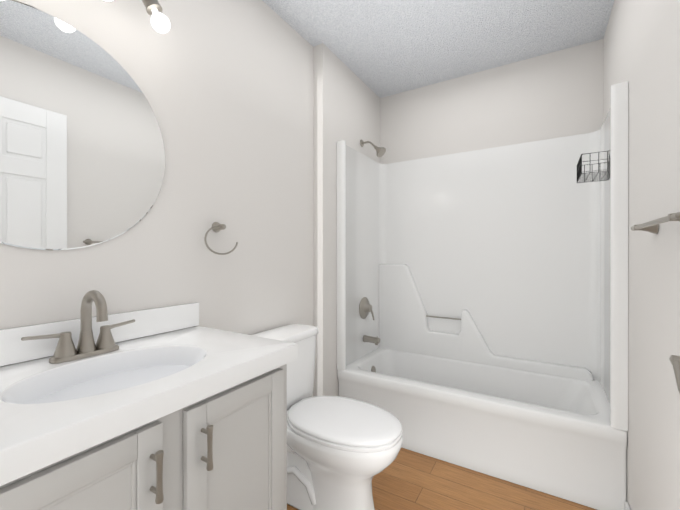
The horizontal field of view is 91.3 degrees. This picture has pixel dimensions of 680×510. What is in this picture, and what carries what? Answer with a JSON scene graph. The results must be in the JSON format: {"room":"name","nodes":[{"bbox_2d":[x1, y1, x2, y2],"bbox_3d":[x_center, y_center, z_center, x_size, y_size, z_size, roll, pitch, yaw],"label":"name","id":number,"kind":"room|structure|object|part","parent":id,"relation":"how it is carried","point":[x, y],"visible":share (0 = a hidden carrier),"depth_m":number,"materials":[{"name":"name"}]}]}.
{"room":"bathroom","nodes":[
{"label":"bathroom","id":0,"kind":"room"},
{"bbox_2d":[0,0,312,396],"bbox_3d":[-0.645,-0.090,1.515,0.100,2.560,3.625,0,0,31],"label":"wall","id":1,"kind":"structure","parent":0,"point":[226,87],"depth_m":1.51,"materials":[{"name":"white paint"}]},
{"bbox_2d":[0,0,165,249],"bbox_3d":[-0.883,-0.375,1.018,0.006,0.720,0.720,0,0,31],"label":"round wall mirror","id":2,"kind":"object","parent":1,"relation":"attached to","point":[82,157],"visible":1,"depth_m":1.05,"materials":[{"name":"clear glass"}]},
{"bbox_2d":[102,0,170,33],"bbox_3d":[-0.839,-0.904,0.924,0.179,0.251,0.691,0,0,31],"label":"sconce","id":3,"kind":"object","parent":1,"relation":"attached to","point":[160,22],"visible":1,"depth_m":1.14,"materials":[{"name":"white glass"}]},
{"bbox_3d":[-0.850,-0.936,0.927,0.157,0.188,0.685,0,0,31],"label":"frame","id":4,"kind":"part","parent":3,"relation":"part of","materials":[{"name":"silver metal"}]},
{"bbox_2d":[204,222,237,254],"bbox_3d":[-0.550,-0.076,1.517,0.058,0.152,0.184,0,0,31],"label":"towel ring","id":5,"kind":"object","parent":1,"relation":"attached to","point":[216,227],"visible":1,"depth_m":1.51,"materials":[{"name":"silver metal"}]},
{"bbox_2d":[313,43,379,395],"bbox_3d":[0.088,-0.092,2.553,0.076,2.560,0.890,0,0,31],"label":"wall","id":6,"kind":"structure","parent":0,"point":[346,103],"depth_m":2.22,"materials":[{"name":"white paint"}]},
{"bbox_2d":[262,0,613,97],"bbox_3d":[0.089,-1.420,1.067,1.820,0.100,3.625,0,0,31],"label":"ceiling","id":7,"kind":"structure","parent":0,"point":[382,48],"depth_m":2.05,"materials":[{"name":"white paint"}]},
{"bbox_2d":[287,447,596,509],"bbox_3d":[0.089,1.240,1.071,1.820,0.100,3.625,0,0,31],"label":"floor","id":8,"kind":"structure","parent":0,"point":[406,479],"depth_m":1.67,"materials":[{"name":"brown wood"}]},
{"bbox_2d":[0,290,297,509],"bbox_3d":[-0.615,0.646,0.906,0.580,1.084,0.917,0,0,31],"label":"bathroom vanity","id":9,"kind":"object","parent":8,"relation":"on","point":[176,407],"visible":1,"depth_m":0.88,"materials":[{"name":"grey paint"}]},
{"bbox_2d":[21,290,134,363],"bbox_3d":[-0.740,0.205,0.994,0.147,0.201,0.294,0,0,31],"label":"faucet","id":10,"kind":"object","parent":9,"relation":"on","point":[105,348],"depth_m":1.00,"materials":[{"name":"silver metal"}]},
{"bbox_3d":[-0.509,0.723,0.614,0.019,0.676,0.364,0,0,31],"label":"door","id":11,"kind":"part","parent":9,"relation":"part of","materials":[{"name":"grey paint"}]},
{"bbox_3d":[-0.404,0.485,0.732,0.040,0.108,0.017,0,0,31],"label":"door handle","id":12,"kind":"part","parent":9,"relation":"part of","materials":[{"name":"silver metal"}]},
{"bbox_3d":[-0.337,0.485,0.842,0.040,0.108,0.017,0,0,31],"label":"door handle","id":13,"kind":"part","parent":9,"relation":"part of","materials":[{"name":"silver metal"}]},
{"bbox_3d":[-0.290,0.722,0.974,0.019,0.676,0.357,0,0,31],"label":"door","id":14,"kind":"part","parent":9,"relation":"part of","materials":[{"name":"grey paint"}]},
{"bbox_2d":[252,324,402,509],"bbox_3d":[-0.078,0.797,1.602,0.776,0.781,0.468,0,0,31],"label":"toilet","id":15,"kind":"object","parent":8,"relation":"on","point":[342,452],"visible":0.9,"depth_m":1.48,"materials":[{"name":"white ceramic"}]},
{"bbox_3d":[-0.311,0.598,1.743,0.216,0.383,0.468,0,0,31],"label":"tank","id":16,"kind":"part","parent":15,"relation":"part of","materials":[{"name":"white ceramic"}]},
{"bbox_3d":[0.013,0.763,1.546,0.558,0.050,0.384,0,0,31],"label":"seat lid","id":17,"kind":"part","parent":15,"relation":"part of","materials":[{"name":"white plastic"}]},
{"bbox_2d":[337,81,627,509],"bbox_3d":[0.823,0.141,2.202,1.541,2.091,0.724,0,0,31],"label":"shower","id":18,"kind":"object","parent":8,"relation":"on","point":[482,310],"visible":1,"depth_m":2.27,"materials":[{"name":"white plastic"}]},
{"bbox_2d":[359,139,385,371],"bbox_3d":[0.256,0.008,2.558,0.200,1.826,0.170,0,0,31],"label":"faucet","id":19,"kind":"object","parent":18,"relation":"in","point":[371,359],"depth_m":2.59,"materials":[{"name":"silver metal"}]},
{"bbox_2d":[426,315,460,319],"bbox_3d":[0.802,0.485,2.568,0.283,0.011,0.012,0,0,31],"label":"grab bar","id":20,"kind":"object","parent":18,"relation":"in","point":[427,316],"depth_m":2.57,"materials":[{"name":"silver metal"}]},
{"bbox_2d":[577,150,609,182],"bbox_3d":[1.313,-0.472,1.707,0.143,0.147,0.253,0,0,31],"label":"shower caddy","id":21,"kind":"object","parent":18,"relation":"attached to","point":[584,175],"visible":0.65,"depth_m":1.72,"materials":[{"name":"black metal"}]},
{"bbox_2d":[380,39,602,163],"bbox_3d":[1.005,-0.092,2.574,1.620,2.560,0.100,0,0,31],"label":"wall","id":22,"kind":"structure","parent":0,"point":[556,94],"depth_m":2.42,"materials":[{"name":"white paint"}]},
{"bbox_2d":[603,0,679,509],"bbox_3d":[0.824,-0.089,0.622,0.100,2.560,3.625,0,0,31],"label":"wall","id":23,"kind":"structure","parent":0,"point":[641,47],"depth_m":1.18,"materials":[{"name":"white paint"}]},
{"bbox_2d":[625,501,630,509],"bbox_3d":[0.586,1.149,0.342,0.013,0.085,2.695,0,0,31],"label":"baseboard","id":24,"kind":"structure","parent":23,"relation":"attached to","point":[627,506],"depth_m":1.47,"materials":[{"name":"white paint"}]},
{"bbox_2d":[631,212,679,233],"bbox_3d":[0.945,-0.095,0.978,0.060,0.048,0.477,0,0,31],"label":"towel bar","id":25,"kind":"object","parent":23,"relation":"attached to","point":[652,226],"visible":1,"depth_m":0.99,"materials":[{"name":"silver metal"}]},
{"bbox_2d":[669,355,679,392],"bbox_3d":[0.747,0.261,0.670,0.079,0.093,0.225,0,0,31],"label":"paper holder","id":26,"kind":"object","parent":23,"relation":"attached to","point":[674,360],"visible":1,"depth_m":0.74,"materials":[{"name":"silver metal"}]}
]}

